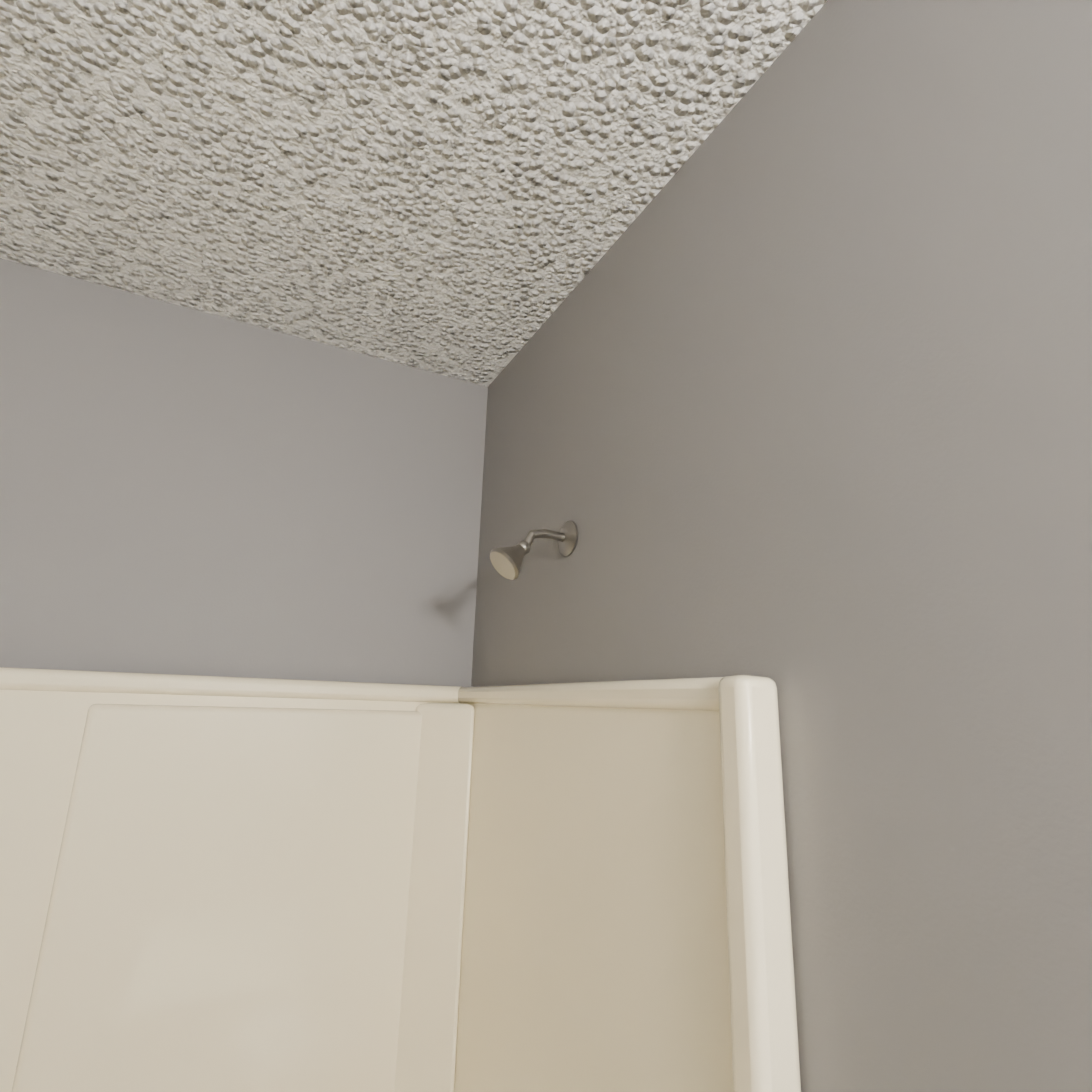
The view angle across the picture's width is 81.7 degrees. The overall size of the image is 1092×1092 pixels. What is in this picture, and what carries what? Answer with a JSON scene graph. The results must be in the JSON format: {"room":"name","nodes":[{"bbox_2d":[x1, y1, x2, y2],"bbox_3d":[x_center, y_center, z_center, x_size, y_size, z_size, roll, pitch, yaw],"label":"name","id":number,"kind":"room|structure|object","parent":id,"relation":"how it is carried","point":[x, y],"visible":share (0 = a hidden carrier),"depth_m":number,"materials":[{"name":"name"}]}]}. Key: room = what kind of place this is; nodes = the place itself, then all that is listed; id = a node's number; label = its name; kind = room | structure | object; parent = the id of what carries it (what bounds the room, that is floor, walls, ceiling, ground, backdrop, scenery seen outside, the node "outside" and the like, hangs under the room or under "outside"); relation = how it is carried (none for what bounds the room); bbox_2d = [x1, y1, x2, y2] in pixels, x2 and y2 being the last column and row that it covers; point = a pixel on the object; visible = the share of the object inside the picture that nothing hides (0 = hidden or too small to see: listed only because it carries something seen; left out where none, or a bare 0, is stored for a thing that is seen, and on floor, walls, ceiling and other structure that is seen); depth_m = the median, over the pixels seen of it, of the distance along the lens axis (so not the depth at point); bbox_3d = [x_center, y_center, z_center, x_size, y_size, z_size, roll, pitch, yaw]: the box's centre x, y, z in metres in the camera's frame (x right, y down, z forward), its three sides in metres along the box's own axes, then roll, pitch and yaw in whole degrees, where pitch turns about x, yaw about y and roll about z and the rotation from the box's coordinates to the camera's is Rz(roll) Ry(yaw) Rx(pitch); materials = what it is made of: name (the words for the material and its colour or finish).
{"room":"bathroom","nodes":[
{"label":"bathroom","id":0,"kind":"room"},
{"bbox_2d":[0,258,487,686],"bbox_3d":[-0.859,0.752,0.746,1.524,2.440,0.100,9,-16,-26],"label":"wall","id":1,"kind":"structure","parent":0,"point":[186,491],"depth_m":1.05,"materials":[{"name":"grey paint"}]},
{"bbox_2d":[0,0,827,386],"bbox_3d":[-0.177,-0.762,-0.180,1.724,0.080,2.950,9,-16,-26],"label":"ceiling","id":2,"kind":"structure","parent":0,"point":[466,190],"depth_m":0.76,"materials":[{"name":"white paint"}]},
{"bbox_2d":[471,0,1091,1091],"bbox_3d":[0.510,0.569,-0.137,0.100,2.440,2.950,9,-16,-26],"label":"wall","id":3,"kind":"structure","parent":0,"point":[791,390],"depth_m":0.47,"materials":[{"name":"grey paint"}]},
{"bbox_2d":[490,521,577,579],"bbox_3d":[-0.020,0.002,0.878,0.118,0.096,0.054,9,-16,-26],"label":"shower head","id":4,"kind":"object","parent":3,"relation":"attached to","point":[506,562],"visible":1,"depth_m":0.87},
{"bbox_3d":[-0.249,1.670,-0.796,1.724,0.060,2.950,9,-16,-26],"label":"floor","id":5,"kind":"structure","parent":0,"visible":0},
{"bbox_2d":[0,667,800,1091],"bbox_3d":[-0.668,0.962,0.288,1.520,1.820,0.778,9,-16,-26],"label":"shower","id":6,"kind":"object","parent":5,"relation":"on","point":[242,885],"visible":1,"depth_m":0.86,"materials":[{"name":"beige plastic"}]}
]}

